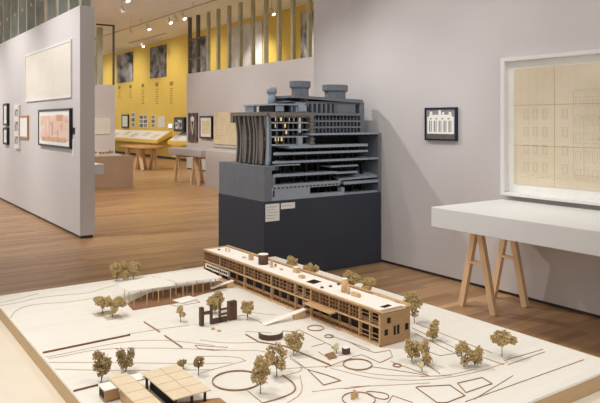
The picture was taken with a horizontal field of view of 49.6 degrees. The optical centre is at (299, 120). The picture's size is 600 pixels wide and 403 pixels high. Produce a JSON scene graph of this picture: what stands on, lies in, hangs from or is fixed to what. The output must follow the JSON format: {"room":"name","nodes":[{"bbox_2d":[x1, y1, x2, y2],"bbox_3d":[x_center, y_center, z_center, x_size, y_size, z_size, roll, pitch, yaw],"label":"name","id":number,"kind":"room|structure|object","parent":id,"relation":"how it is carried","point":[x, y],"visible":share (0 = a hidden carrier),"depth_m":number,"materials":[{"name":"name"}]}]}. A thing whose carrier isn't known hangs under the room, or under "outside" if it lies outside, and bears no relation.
{"room":"museum gallery","nodes":[
{"label":"museum gallery","id":0,"kind":"room"},
{"bbox_2d":[0,5,94,235],"bbox_3d":[-6.098,-0.005,13.388,0.200,3.130,11.090,0,0,-35],"label":"wall","id":1,"kind":"structure","parent":0,"point":[57,186],"depth_m":9.77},
{"bbox_2d":[0,0,2,43],"bbox_3d":[-6.326,-2.510,13.686,0.130,1.880,0.061,0,0,-35],"label":"stud","id":2,"kind":"object","parent":1,"relation":"on","point":[1,1],"visible":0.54,"depth_m":13.68,"materials":[{"name":"metal"}]},
{"bbox_2d":[3,0,9,41],"bbox_3d":[-5.922,-2.510,13.114,0.130,1.880,0.061,0,0,-35],"label":"stud","id":3,"kind":"object","parent":1,"relation":"on","point":[6,3],"visible":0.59,"depth_m":13.08,"materials":[{"name":"metal"}]},
{"bbox_2d":[3,103,9,125],"bbox_3d":[-5.724,-0.127,12.641,0.049,0.428,0.380,0,0,-35],"label":"framed photograph","id":4,"kind":"object","parent":1,"relation":"attached to","point":[6,107],"visible":1,"depth_m":12.50,"materials":[{"name":"white paper"}]},
{"bbox_2d":[3,127,9,144],"bbox_3d":[-5.724,0.292,12.641,0.049,0.331,0.380,0,0,-35],"label":"framed photograph","id":5,"kind":"object","parent":1,"relation":"attached to","point":[6,131],"visible":1,"depth_m":12.50,"materials":[{"name":"white paper"}]},
{"bbox_2d":[10,0,17,38],"bbox_3d":[-5.519,-2.510,12.542,0.130,1.880,0.061,0,0,-35],"label":"stud","id":6,"kind":"object","parent":1,"relation":"on","point":[13,3],"visible":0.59,"depth_m":12.51,"materials":[{"name":"metal"}]},
{"bbox_2d":[14,105,20,148],"bbox_3d":[-5.162,0.105,11.853,0.040,0.794,0.375,0,0,-35],"label":"photo panel","id":7,"kind":"object","parent":1,"relation":"attached to","point":[17,108],"visible":1,"depth_m":11.76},
{"bbox_2d":[18,0,25,34],"bbox_3d":[-5.144,-2.510,12.011,0.130,1.880,0.061,0,0,-35],"label":"stud","id":8,"kind":"object","parent":1,"relation":"on","point":[21,3],"visible":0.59,"depth_m":11.98,"materials":[{"name":"metal"}]},
{"bbox_2d":[19,115,28,138],"bbox_3d":[-4.869,0.106,11.447,0.029,0.405,0.642,0,0,-35],"label":"framed drawing","id":9,"kind":"object","parent":1,"relation":"attached to","point":[23,120],"visible":1,"depth_m":11.38,"materials":[{"name":"paper"}]},
{"bbox_2d":[20,117,26,136],"bbox_3d":[-4.866,0.106,11.449,0.021,0.335,0.572,0,0,-35],"label":"print","id":10,"kind":"object","parent":9,"relation":"attached to","point":[23,120],"depth_m":11.44,"materials":[{"name":"white paper"}]},
{"bbox_2d":[26,0,34,30],"bbox_3d":[-4.752,-2.510,11.455,0.130,1.880,0.061,0,0,-35],"label":"stud","id":11,"kind":"object","parent":1,"relation":"on","point":[30,4],"visible":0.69,"depth_m":11.43,"materials":[{"name":"metal"}]},
{"bbox_2d":[35,0,43,26],"bbox_3d":[-4.377,-2.510,10.924,0.130,1.880,0.061,0,0,-35],"label":"stud","id":12,"kind":"object","parent":1,"relation":"on","point":[39,4],"visible":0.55,"depth_m":10.90,"materials":[{"name":"metal"}]},
{"bbox_2d":[0,198,92,238],"bbox_3d":[-6.098,1.580,13.388,0.160,0.040,11.050,0,0,-35],"label":"baseboard","id":13,"kind":"structure","parent":1,"relation":"attached to","point":[86,236],"depth_m":10.03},
{"bbox_2d":[25,39,71,101],"bbox_3d":[-3.998,-0.739,10.216,0.024,0.818,2.765,0,0,-35],"label":"drawing","id":14,"kind":"object","parent":1,"relation":"attached to","point":[48,71],"visible":1,"depth_m":10.03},
{"bbox_2d":[46,0,55,21],"bbox_3d":[-3.962,-2.510,10.335,0.130,1.880,0.061,0,0,-35],"label":"stud","id":15,"kind":"object","parent":1,"relation":"on","point":[50,4],"visible":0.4,"depth_m":10.31,"materials":[{"name":"metal"}]},
{"bbox_2d":[38,108,72,148],"bbox_3d":[-3.709,0.105,9.789,0.044,0.572,1.781,0,0,-35],"label":"framed drawing","id":16,"kind":"object","parent":1,"relation":"attached to","point":[55,126],"visible":1,"depth_m":9.64,"materials":[{"name":"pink paper"}]},
{"bbox_2d":[40,115,67,141],"bbox_3d":[-3.718,0.105,9.783,0.002,0.372,1.581,0,0,-35],"label":"print","id":17,"kind":"object","parent":16,"relation":"attached to","point":[53,128],"depth_m":9.75},
{"bbox_2d":[57,0,66,15],"bbox_3d":[-3.593,-2.510,9.812,0.130,1.880,0.061,0,0,-35],"label":"stud","id":18,"kind":"object","parent":1,"relation":"on","point":[61,4],"visible":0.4,"depth_m":9.79,"materials":[{"name":"metal"}]},
{"bbox_2d":[68,0,78,10],"bbox_3d":[-3.259,-2.510,9.338,0.130,1.880,0.061,0,0,-35],"label":"stud","id":19,"kind":"object","parent":1,"relation":"on","point":[72,4],"visible":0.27,"depth_m":9.31,"materials":[{"name":"metal"}]},
{"bbox_2d":[80,0,90,5],"bbox_3d":[-2.933,-2.510,8.877,0.130,1.880,0.061,0,0,-35],"label":"stud","id":20,"kind":"object","parent":1,"relation":"on","point":[82,2],"visible":1,"depth_m":8.85,"materials":[{"name":"metal"}]},
{"bbox_2d":[95,84,114,152],"bbox_3d":[-7.049,0.158,22.049,1.500,2.803,0.160,0,0,-35],"label":"wall","id":21,"kind":"structure","parent":0,"point":[104,94],"depth_m":22.23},
{"bbox_2d":[95,118,109,133],"bbox_3d":[-6.771,0.172,22.128,0.583,0.548,0.029,0,0,-35],"label":"framed drawing","id":22,"kind":"object","parent":21,"relation":"attached to","point":[102,125],"visible":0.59,"depth_m":22.14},
{"bbox_2d":[96,23,114,84],"bbox_3d":[-6.690,-2.282,22.296,0.630,2.077,0.090,0,0,-35],"label":"frame","id":23,"kind":"object","parent":21,"relation":"on","point":[99,30],"visible":1,"depth_m":22.18,"materials":[{"name":"metal"}]},
{"bbox_2d":[44,0,313,56],"bbox_3d":[-7.785,-3.500,17.454,15.400,0.100,42.500,0,0,-35],"label":"ceiling","id":24,"kind":"structure","parent":0,"point":[109,12],"depth_m":21.02,"materials":[{"name":"paint"}]},
{"bbox_2d":[95,0,215,38],"bbox_3d":[-5.372,-3.355,21.910,0.040,0.190,18.000,0,0,-35],"label":"track","id":25,"kind":"object","parent":24,"relation":"hanging from","point":[211,0],"visible":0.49,"depth_m":20.16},
{"bbox_2d":[95,2,313,158],"bbox_3d":[-4.024,-0.975,25.308,0.200,4.950,34.000,0,0,-35],"label":"wall","id":26,"kind":"structure","parent":0,"point":[177,47],"depth_m":27.35,"materials":[{"name":"paint"}]},
{"bbox_2d":[117,51,132,82],"bbox_3d":[-8.479,-2.580,31.422,0.029,1.404,2.122,0,0,-35],"label":"photograph","id":27,"kind":"object","parent":26,"relation":"attached to","point":[125,60],"visible":1,"depth_m":31.31},
{"bbox_2d":[121,114,128,127],"bbox_3d":[-8.434,0.012,31.332,0.059,0.651,0.882,0,0,-35],"label":"framed drawing","id":28,"kind":"object","parent":26,"relation":"attached to","point":[124,118],"visible":1,"depth_m":31.26,"materials":[{"name":"white paper"}]},
{"bbox_2d":[131,112,134,126],"bbox_3d":[-7.840,-0.064,30.522,0.022,0.691,0.475,0,0,-35],"label":"panel","id":29,"kind":"object","parent":26,"relation":"attached to","point":[132,113],"visible":1,"depth_m":30.52,"materials":[{"name":"white paper"}]},
{"bbox_2d":[139,115,147,127],"bbox_3d":[-7.117,0.011,29.497,0.022,0.568,0.959,0,0,-35],"label":"panel","id":30,"kind":"object","parent":26,"relation":"attached to","point":[143,119],"visible":1,"depth_m":29.47,"materials":[{"name":"white paper"}]},
{"bbox_2d":[115,151,186,160],"bbox_3d":[-4.024,1.550,25.308,0.160,0.100,34.000,0,0,-35],"label":"baseboard","id":31,"kind":"structure","parent":26,"relation":"attached to","point":[147,155],"depth_m":27.86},
{"bbox_2d":[150,44,166,78],"bbox_3d":[-6.147,-2.566,28.116,0.029,1.364,1.743,0,0,-35],"label":"photograph","id":32,"kind":"object","parent":26,"relation":"attached to","point":[158,54],"visible":1,"depth_m":28.05},
{"bbox_2d":[158,116,164,127],"bbox_3d":[-5.929,0.043,27.816,0.019,0.471,0.746,0,0,-35],"label":"drawing","id":33,"kind":"object","parent":26,"relation":"attached to","point":[161,120],"visible":1,"depth_m":27.81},
{"bbox_2d":[167,132,186,144],"bbox_3d":[-3.545,0.670,23.933,0.599,0.500,5.200,0,0,-35],"label":"display case","id":34,"kind":"object","parent":26,"relation":"attached to","point":[182,140],"depth_m":25.25,"materials":[{"name":"yellow paint"}]},
{"bbox_2d":[174,117,186,131],"bbox_3d":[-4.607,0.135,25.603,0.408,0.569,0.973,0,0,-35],"label":"framed photograph","id":35,"kind":"object","parent":26,"relation":"attached to","point":[180,123],"visible":0.74,"depth_m":25.33,"materials":[{"name":"black plastic"}]},
{"bbox_2d":[192,36,205,72],"bbox_3d":[-3.841,-2.507,24.847,0.029,1.416,1.276,0,0,-35],"label":"photograph","id":36,"kind":"object","parent":26,"relation":"attached to","point":[202,38],"visible":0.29,"depth_m":24.69},
{"bbox_2d":[232,20,262,67],"bbox_3d":[-1.820,-2.539,21.982,0.029,1.490,2.062,0,0,-35],"label":"photograph","id":37,"kind":"object","parent":26,"relation":"attached to","point":[258,24],"visible":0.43,"depth_m":21.83},
{"bbox_2d":[300,9,313,57],"bbox_3d":[0.333,-2.522,18.931,0.029,1.429,1.061,0,0,-35],"label":"photograph","id":38,"kind":"object","parent":26,"relation":"attached to","point":[303,15],"visible":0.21,"depth_m":19.19},
{"bbox_2d":[187,57,313,169],"bbox_3d":[-0.279,-0.005,16.875,0.200,3.130,11.900,0,0,-35],"label":"wall","id":39,"kind":"structure","parent":0,"point":[229,89],"depth_m":18.89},
{"bbox_2d":[188,17,191,73],"bbox_3d":[-3.669,-2.510,21.630,0.100,1.880,0.101,0,0,-35],"label":"stud","id":40,"kind":"object","parent":39,"relation":"on","point":[189,18],"visible":0.9,"depth_m":21.59,"materials":[{"name":"wood"}]},
{"bbox_2d":[188,113,197,141],"bbox_3d":[-3.504,0.213,21.233,0.045,0.948,0.667,0,0,-35],"label":"photograph","id":41,"kind":"object","parent":39,"relation":"attached to","point":[192,117],"visible":1,"depth_m":21.18,"materials":[{"name":"brown paper"}]},
{"bbox_2d":[196,15,199,72],"bbox_3d":[-3.312,-2.510,21.123,0.100,1.880,0.101,0,0,-35],"label":"stud","id":42,"kind":"object","parent":39,"relation":"on","point":[197,16],"visible":0.9,"depth_m":21.09,"materials":[{"name":"metal"}]},
{"bbox_2d":[199,116,212,138],"bbox_3d":[-2.938,0.196,20.402,0.079,0.706,0.824,0,0,-35],"label":"framed drawing","id":43,"kind":"object","parent":39,"relation":"attached to","point":[205,122],"visible":1,"depth_m":20.34,"materials":[{"name":"white paper"}]},
{"bbox_2d":[202,121,209,133],"bbox_3d":[-2.962,0.196,20.385,0.002,0.406,0.524,0,0,-35],"label":"print","id":44,"kind":"object","parent":43,"relation":"attached to","point":[205,124],"depth_m":20.37},
{"bbox_2d":[206,12,210,70],"bbox_3d":[-2.894,-2.510,20.531,0.100,1.880,0.091,0,0,-35],"label":"stud","id":45,"kind":"object","parent":39,"relation":"on","point":[208,14],"visible":0.9,"depth_m":20.50,"materials":[{"name":"wood"}]},
{"bbox_2d":[216,9,220,69],"bbox_3d":[-2.513,-2.510,19.991,0.100,1.880,0.091,0,0,-35],"label":"stud","id":46,"kind":"object","parent":39,"relation":"on","point":[218,11],"visible":0.9,"depth_m":19.96,"materials":[{"name":"wood"}]},
{"bbox_2d":[213,112,236,144],"bbox_3d":[-2.205,0.217,19.406,0.029,0.971,1.576,0,0,-35],"label":"drawing","id":47,"kind":"object","parent":39,"relation":"attached to","point":[224,132],"visible":0.79,"depth_m":19.51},
{"bbox_2d":[227,5,231,67],"bbox_3d":[-2.116,-2.510,19.427,0.100,1.880,0.091,0,0,-35],"label":"stud","id":48,"kind":"object","parent":39,"relation":"on","point":[229,8],"visible":0.9,"depth_m":19.40,"materials":[{"name":"metal"}]},
{"bbox_2d":[238,2,242,66],"bbox_3d":[-1.729,-2.510,18.880,0.100,1.880,0.091,0,0,-35],"label":"stud","id":49,"kind":"object","parent":39,"relation":"on","point":[240,4],"visible":0.9,"depth_m":18.84,"materials":[{"name":"metal"}]},
{"bbox_2d":[251,0,254,64],"bbox_3d":[-1.326,-2.510,18.308,0.100,1.880,0.091,0,0,-35],"label":"stud","id":50,"kind":"object","parent":39,"relation":"on","point":[252,1],"visible":0.87,"depth_m":18.27,"materials":[{"name":"wood"}]},
{"bbox_2d":[264,0,268,62],"bbox_3d":[-0.922,-2.510,17.736,0.100,1.880,0.091,0,0,-35],"label":"stud","id":51,"kind":"object","parent":39,"relation":"on","point":[266,2],"visible":0.87,"depth_m":17.71,"materials":[{"name":"wood"}]},
{"bbox_2d":[277,0,281,61],"bbox_3d":[-0.548,-2.510,17.205,0.100,1.880,0.091,0,0,-35],"label":"stud","id":52,"kind":"object","parent":39,"relation":"on","point":[279,2],"visible":0.87,"depth_m":17.17,"materials":[{"name":"metal"}]},
{"bbox_2d":[291,0,295,59],"bbox_3d":[-0.173,-2.510,16.674,0.100,1.880,0.091,0,0,-35],"label":"stud","id":53,"kind":"object","parent":39,"relation":"on","point":[293,2],"visible":0.87,"depth_m":16.64,"materials":[{"name":"wood"}]},
{"bbox_2d":[307,0,311,56],"bbox_3d":[0.231,-2.510,16.102,0.100,1.880,0.091,0,0,-35],"label":"stud","id":54,"kind":"object","parent":39,"relation":"on","point":[309,2],"visible":0.87,"depth_m":16.07,"materials":[{"name":"metal"}]},
{"bbox_2d":[0,153,599,357],"bbox_3d":[-7.785,1.650,17.454,15.400,0.100,42.500,0,0,-35],"label":"floor","id":55,"kind":"structure","parent":0,"point":[163,224],"depth_m":7.90,"materials":[{"name":"brown wood"}]},
{"bbox_2d":[95,154,132,188],"bbox_3d":[-5.145,1.220,15.768,1.770,0.760,1.300,0,0,-35],"label":"plinth","id":56,"kind":"object","parent":55,"relation":"on","point":[118,170],"visible":0.39,"depth_m":15.49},
{"bbox_2d":[95,150,120,156],"bbox_3d":[-5.208,0.780,15.710,1.400,0.118,1.120,0,0,-35],"label":"model","id":57,"kind":"object","parent":56,"relation":"on","point":[110,153],"visible":0.33,"depth_m":15.60},
{"bbox_2d":[125,147,146,167],"bbox_3d":[-5.619,1.244,22.103,0.580,0.748,0.693,0,0,-35],"label":"trestle","id":58,"kind":"object","parent":55,"relation":"on","point":[127,152],"visible":0.29,"depth_m":22.03,"materials":[{"name":"brown wood"}]},
{"bbox_2d":[119,144,163,147],"bbox_3d":[-5.301,0.845,21.654,1.000,0.050,2.300,0,0,-35],"label":"table","id":59,"kind":"object","parent":58,"relation":"on","point":[132,145],"visible":1,"depth_m":21.02,"materials":[{"name":"brown wood"}]},
{"bbox_2d":[115,129,171,142],"bbox_3d":[-8.008,0.670,30.208,0.659,0.500,8.400,0,0,-35],"label":"display case","id":60,"kind":"object","parent":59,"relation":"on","point":[164,135],"depth_m":28.42,"materials":[{"name":"yellow paint"}]},
{"bbox_2d":[134,148,158,170],"bbox_3d":[-5.042,1.244,21.286,0.580,0.748,0.693,0,0,-35],"label":"trestle","id":61,"kind":"object","parent":55,"relation":"on","point":[138,158],"visible":0.83,"depth_m":21.25,"materials":[{"name":"brown wood"}]},
{"bbox_2d":[173,155,203,182],"bbox_3d":[-2.950,1.245,17.193,0.680,0.729,0.473,0,0,-35],"label":"trestle","id":62,"kind":"object","parent":55,"relation":"on","point":[178,160],"visible":0.69,"depth_m":17.09,"materials":[{"name":"brown wood"}]},
{"bbox_2d":[168,147,231,156],"bbox_3d":[-2.592,0.795,16.712,0.870,0.170,1.900,0,0,-35],"label":"display table","id":63,"kind":"object","parent":62,"relation":"on","point":[184,151],"visible":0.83,"depth_m":16.38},
{"bbox_2d":[190,157,204,185],"bbox_3d":[-2.374,1.245,16.376,0.680,0.729,0.473,0,0,-35],"label":"trestle","id":64,"kind":"object","parent":55,"relation":"on","point":[195,169],"visible":0.43,"depth_m":16.16,"materials":[{"name":"brown wood"}]},
{"bbox_2d":[205,150,235,188],"bbox_3d":[-0.552,1.155,13.923,0.750,0.890,4.990,0,0,-35],"label":"plinth","id":65,"kind":"object","parent":55,"relation":"on","point":[212,157],"visible":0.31,"depth_m":15.36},
{"bbox_2d":[219,192,380,271],"bbox_3d":[0.004,1.202,7.296,1.558,0.795,0.962,0,0,-35],"label":"plinth","id":66,"kind":"object","parent":55,"relation":"on","point":[330,233],"visible":0.66,"depth_m":6.89,"materials":[{"name":"paint"}]},
{"bbox_2d":[265,203,278,221],"bbox_3d":[-0.276,0.918,6.506,0.167,0.174,0.004,0,0,-35],"label":"label card","id":67,"kind":"object","parent":66,"relation":"attached to","point":[271,210],"visible":1,"depth_m":6.50,"materials":[{"name":"white paper"}]},
{"bbox_2d":[281,202,294,208],"bbox_3d":[-0.123,0.863,6.614,0.172,0.061,0.004,0,0,-35],"label":"label card","id":68,"kind":"object","parent":66,"relation":"attached to","point":[291,204],"visible":1,"depth_m":6.61,"materials":[{"name":"white paper"}]},
{"bbox_2d":[219,81,380,201],"bbox_3d":[0.007,0.183,7.294,1.550,1.242,0.957,0,0,-35],"label":"model","id":69,"kind":"object","parent":66,"relation":"on","point":[332,154],"visible":1,"depth_m":7.01},
{"bbox_2d":[0,320,599,402],"bbox_3d":[-0.306,1.228,1.969,2.270,0.744,2.670,0,0,-35],"label":"display platform","id":70,"kind":"object","parent":55,"relation":"on","point":[21,380],"visible":0.02,"depth_m":2.14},
{"bbox_2d":[0,256,599,402],"bbox_3d":[-0.173,0.825,2.539,1.532,0.061,2.080,0,0,-35],"label":"model","id":71,"kind":"object","parent":70,"relation":"on","point":[60,329],"visible":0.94,"depth_m":2.24},
{"bbox_2d":[92,350,111,382],"bbox_3d":[-0.605,0.749,1.982,0.058,0.100,0.064,0,0,-35],"label":"tree","id":72,"kind":"object","parent":71,"relation":"on","point":[102,365],"visible":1,"depth_m":1.97,"materials":[{"name":"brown plant"}]},
{"bbox_2d":[93,295,110,311],"bbox_3d":[-0.824,0.760,2.700,0.066,0.077,0.074,0,0,39],"label":"tree","id":73,"kind":"object","parent":71,"relation":"on","point":[100,301],"visible":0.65,"depth_m":2.68,"materials":[{"name":"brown plant"}]},
{"bbox_2d":[109,262,120,280],"bbox_3d":[-0.924,0.749,3.234,0.060,0.100,0.056,0,0,40],"label":"tree","id":74,"kind":"object","parent":71,"relation":"on","point":[115,267],"visible":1,"depth_m":3.22,"materials":[{"name":"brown plant"}]},
{"bbox_2d":[105,296,126,316],"bbox_3d":[-0.749,0.756,2.650,0.074,0.085,0.083,0,0,-35],"label":"tree","id":75,"kind":"object","parent":71,"relation":"on","point":[114,303],"visible":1,"depth_m":2.64,"materials":[{"name":"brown plant"}]},
{"bbox_2d":[115,346,134,371],"bbox_3d":[-0.555,0.758,2.061,0.060,0.083,0.061,0,0,-7],"label":"tree","id":76,"kind":"object","parent":71,"relation":"on","point":[125,360],"visible":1,"depth_m":2.05,"materials":[{"name":"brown plant"}]},
{"bbox_2d":[120,261,130,279],"bbox_3d":[-0.878,0.750,3.263,0.050,0.097,0.054,0,0,-32],"label":"tree","id":77,"kind":"object","parent":71,"relation":"on","point":[125,273],"visible":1,"depth_m":3.25,"materials":[{"name":"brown plant"}]},
{"bbox_2d":[127,261,140,277],"bbox_3d":[-0.833,0.753,3.281,0.072,0.092,0.067,0,0,-28],"label":"tree","id":78,"kind":"object","parent":71,"relation":"on","point":[133,266],"visible":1,"depth_m":3.27,"materials":[{"name":"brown plant"}]},
{"bbox_2d":[98,364,225,402],"bbox_3d":[-0.345,0.773,1.782,0.279,0.051,0.469,0,0,-35],"label":"pavilion","id":79,"kind":"object","parent":71,"relation":"on","point":[172,383],"visible":1,"depth_m":1.85,"materials":[{"name":"brown wood"}]},
{"bbox_2d":[117,269,221,302],"bbox_3d":[-0.597,0.767,3.018,0.474,0.060,0.257,0,0,-35],"label":"pavilion","id":80,"kind":"object","parent":71,"relation":"on","point":[149,282],"visible":0.98,"depth_m":3.01,"materials":[{"name":"white wood"}]},
{"bbox_2d":[176,305,185,321],"bbox_3d":[-0.475,0.766,2.582,0.043,0.065,0.031,0,0,34],"label":"tree","id":81,"kind":"object","parent":71,"relation":"on","point":[179,308],"visible":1,"depth_m":2.58,"materials":[{"name":"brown plant"}]},
{"bbox_2d":[177,359,186,368],"bbox_3d":[-0.383,0.783,2.093,0.032,0.032,0.027,0,0,-35],"label":"tree","id":82,"kind":"object","parent":71,"relation":"on","point":[180,363],"visible":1,"depth_m":2.09,"materials":[{"name":"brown plant"}]},
{"bbox_2d":[193,356,204,374],"bbox_3d":[-0.320,0.767,2.042,0.038,0.063,0.029,0,0,-35],"label":"tree","id":83,"kind":"object","parent":71,"relation":"on","point":[196,363],"visible":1,"depth_m":2.04,"materials":[{"name":"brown plant"}]},
{"bbox_2d":[206,291,224,311],"bbox_3d":[-0.351,0.753,2.692,0.078,0.092,0.066,0,0,-11],"label":"tree","id":84,"kind":"object","parent":71,"relation":"on","point":[218,298],"visible":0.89,"depth_m":2.69,"materials":[{"name":"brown plant"}]},
{"bbox_2d":[199,300,236,325],"bbox_3d":[-0.325,0.761,2.577,0.160,0.076,0.020,0,0,-35],"label":"sculpture","id":85,"kind":"object","parent":71,"relation":"on","point":[231,308],"visible":1,"depth_m":2.58,"materials":[{"name":"brown wood"}]},
{"bbox_2d":[209,280,233,288],"bbox_3d":[-0.372,0.782,3.095,0.118,0.033,0.024,0,0,-33],"label":"ramp","id":86,"kind":"object","parent":71,"relation":"on","point":[229,284],"visible":1,"depth_m":3.10,"materials":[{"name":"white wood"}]},
{"bbox_2d":[240,300,253,318],"bbox_3d":[-0.212,0.759,2.609,0.055,0.079,0.046,0,0,-6],"label":"tree","id":87,"kind":"object","parent":71,"relation":"on","point":[245,308],"visible":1,"depth_m":2.60,"materials":[{"name":"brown plant"}]},
{"bbox_2d":[250,355,271,393],"bbox_3d":[-0.115,0.741,1.900,0.063,0.116,0.054,0,0,-4],"label":"tree","id":88,"kind":"object","parent":71,"relation":"on","point":[261,365],"visible":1,"depth_m":1.89,"materials":[{"name":"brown plant"}]},
{"bbox_2d":[258,331,282,340],"bbox_3d":[-0.105,0.789,2.380,0.091,0.019,0.044,0,0,-8],"label":"wall","id":89,"kind":"structure","parent":71,"relation":"on","point":[260,336],"depth_m":2.36,"materials":[{"name":"brown wood"}]},
{"bbox_2d":[265,342,287,376],"bbox_3d":[-0.072,0.748,2.026,0.076,0.102,0.068,0,0,-12],"label":"tree","id":90,"kind":"object","parent":71,"relation":"on","point":[279,363],"visible":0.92,"depth_m":2.02,"materials":[{"name":"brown plant"}]},
{"bbox_2d":[262,308,306,325],"bbox_3d":[-0.060,0.782,2.596,0.195,0.033,0.026,0,0,-34],"label":"ramp","id":91,"kind":"object","parent":71,"relation":"on","point":[300,313],"visible":1,"depth_m":2.61,"materials":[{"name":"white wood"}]},
{"bbox_2d":[286,255,297,265],"bbox_3d":[-0.044,0.747,3.341,0.064,0.105,0.074,0,0,-35],"label":"tree","id":92,"kind":"object","parent":71,"relation":"on","point":[292,261],"visible":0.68,"depth_m":3.33,"materials":[{"name":"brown plant"}]},
{"bbox_2d":[284,330,303,353],"bbox_3d":[-0.018,0.757,2.221,0.067,0.084,0.059,0,0,-35],"label":"tree","id":93,"kind":"object","parent":71,"relation":"on","point":[293,344],"visible":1,"depth_m":2.21,"materials":[{"name":"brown plant"}]},
{"bbox_2d":[203,245,410,346],"bbox_3d":[-0.064,0.711,2.889,0.195,0.176,1.383,0,0,-35],"label":"model","id":94,"kind":"object","parent":71,"relation":"on","point":[380,320],"visible":0.98,"depth_m":2.64},
{"bbox_2d":[351,292,360,297],"bbox_3d":[0.216,0.670,2.503,0.016,0.014,0.040,0,0,-35],"label":"roof vent","id":95,"kind":"object","parent":94,"relation":"attached to","point":[353,294],"depth_m":2.49,"materials":[{"name":"brown wood"}]},
{"bbox_2d":[303,262,318,272],"bbox_3d":[0.049,0.751,3.231,0.092,0.096,0.072,0,0,-43],"label":"tree","id":96,"kind":"object","parent":71,"relation":"on","point":[309,267],"visible":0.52,"depth_m":3.22,"materials":[{"name":"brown plant"}]},
{"bbox_2d":[325,352,336,358],"bbox_3d":[0.105,0.797,2.205,0.034,0.004,0.058,0,0,-16],"label":"box","id":97,"kind":"object","parent":71,"relation":"on","point":[331,355],"visible":1,"depth_m":2.20,"materials":[{"name":"brown wood"}]},
{"bbox_2d":[342,345,350,354],"bbox_3d":[0.158,0.787,2.228,0.024,0.023,0.020,0,0,-35],"label":"kiosk","id":98,"kind":"object","parent":71,"relation":"on","point":[345,349],"visible":1,"depth_m":2.22,"materials":[{"name":"brown wood"}]},
{"bbox_2d":[343,270,361,284],"bbox_3d":[0.238,0.750,3.063,0.066,0.098,0.097,0,0,-43],"label":"tree","id":99,"kind":"object","parent":71,"relation":"on","point":[353,278],"visible":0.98,"depth_m":3.04,"materials":[{"name":"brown plant"}]},
{"bbox_2d":[351,389,358,399],"bbox_3d":[0.157,0.787,1.868,0.024,0.026,0.006,0,0,-35],"label":"tower group","id":100,"kind":"object","parent":71,"relation":"on","point":[354,395],"visible":1,"depth_m":1.87,"materials":[{"name":"brown wood"}]},
{"bbox_2d":[361,276,375,290],"bbox_3d":[0.312,0.754,2.951,0.067,0.089,0.070,0,0,16],"label":"tree","id":101,"kind":"object","parent":71,"relation":"on","point":[368,282],"visible":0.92,"depth_m":2.94,"materials":[{"name":"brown plant"}]},
{"bbox_2d":[404,339,420,361],"bbox_3d":[0.374,0.761,2.152,0.055,0.077,0.066,0,0,20],"label":"tree","id":102,"kind":"object","parent":71,"relation":"on","point":[411,347],"visible":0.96,"depth_m":2.14,"materials":[{"name":"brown plant"}]},
{"bbox_2d":[403,290,422,322],"bbox_3d":[0.444,0.731,2.561,0.064,0.135,0.091,0,0,-20],"label":"tree","id":103,"kind":"object","parent":71,"relation":"on","point":[412,297],"visible":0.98,"depth_m":2.54,"materials":[{"name":"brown plant"}]},
{"bbox_2d":[417,338,432,364],"bbox_3d":[0.409,0.755,2.119,0.048,0.087,0.061,0,0,-35],"label":"tree","id":104,"kind":"object","parent":71,"relation":"on","point":[423,348],"visible":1,"depth_m":2.12,"materials":[{"name":"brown plant"}]},
{"bbox_2d":[426,319,439,339],"bbox_3d":[0.480,0.760,2.361,0.056,0.078,0.046,0,0,-8],"label":"tree","id":105,"kind":"object","parent":71,"relation":"on","point":[432,332],"visible":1,"depth_m":2.35,"materials":[{"name":"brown plant"}]},
{"bbox_2d":[455,340,472,365],"bbox_3d":[0.532,0.756,2.110,0.058,0.087,0.058,0,0,9],"label":"tree","id":106,"kind":"object","parent":71,"relation":"on","point":[463,346],"visible":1,"depth_m":2.10,"materials":[{"name":"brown plant"}]},
{"bbox_2d":[468,345,483,365],"bbox_3d":[0.573,0.761,2.113,0.058,0.075,0.058,0,0,-7],"label":"tree","id":107,"kind":"object","parent":71,"relation":"on","point":[477,355],"visible":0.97,"depth_m":2.10,"materials":[{"name":"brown plant"}]},
{"bbox_2d":[490,330,517,346],"bbox_3d":[0.682,0.753,2.193,0.096,0.091,0.077,0,0,39],"label":"tree","id":108,"kind":"object","parent":71,"relation":"on","point":[501,338],"visible":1,"depth_m":2.18,"materials":[{"name":"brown plant"}]},
{"bbox_2d":[458,234,528,315],"bbox_3d":[1.672,1.240,5.610,0.500,0.730,0.391,0,0,-35],"label":"trestle","id":109,"kind":"object","parent":55,"relation":"on","point":[491,285],"visible":0.65,"depth_m":5.58,"materials":[{"name":"brown wood"}]},
{"bbox_2d":[431,199,599,256],"bbox_3d":[2.461,0.792,4.223,0.920,0.165,3.465,0,0,-35],"label":"table","id":110,"kind":"object","parent":109,"relation":"on","point":[571,229],"visible":1,"depth_m":4.82,"materials":[{"name":"paint"}]},
{"bbox_2d":[314,0,599,314],"bbox_3d":[2.905,0.000,4.729,0.200,3.140,9.180,0,0,-35],"label":"wall","id":111,"kind":"structure","parent":0,"point":[402,58],"depth_m":6.57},
{"bbox_2d":[424,107,457,140],"bbox_3d":[1.435,0.030,6.611,0.031,0.336,0.426,0,0,-35],"label":"framed photograph","id":112,"kind":"object","parent":111,"relation":"attached to","point":[441,123],"visible":1,"depth_m":6.59},
{"bbox_2d":[381,259,599,317],"bbox_3d":[2.905,1.585,4.729,0.170,0.030,9.140,0,0,-35],"label":"baseboard","id":113,"kind":"structure","parent":111,"relation":"attached to","point":[385,261],"depth_m":6.00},
{"bbox_2d":[500,49,599,205],"bbox_3d":[2.509,0.051,5.038,0.089,1.247,2.240,0,0,-35],"label":"framed drawing","id":114,"kind":"object","parent":111,"relation":"attached to","point":[550,103],"visible":1,"depth_m":5.56,"materials":[{"name":"white paper"}]},
{"bbox_3d":[-4.821,1.243,12.386,0.380,0.726,0.395,0,0,-35],"label":"trestle","id":115,"kind":"object","parent":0,"visible":0},
{"bbox_2d":[95,163,103,174],"bbox_3d":[-4.299,0.795,11.714,0.580,0.170,2.900,0,0,-35],"label":"display table","id":116,"kind":"object","parent":115,"relation":"on","point":[99,168],"visible":0.2,"depth_m":10.65,"materials":[{"name":"white paint"}]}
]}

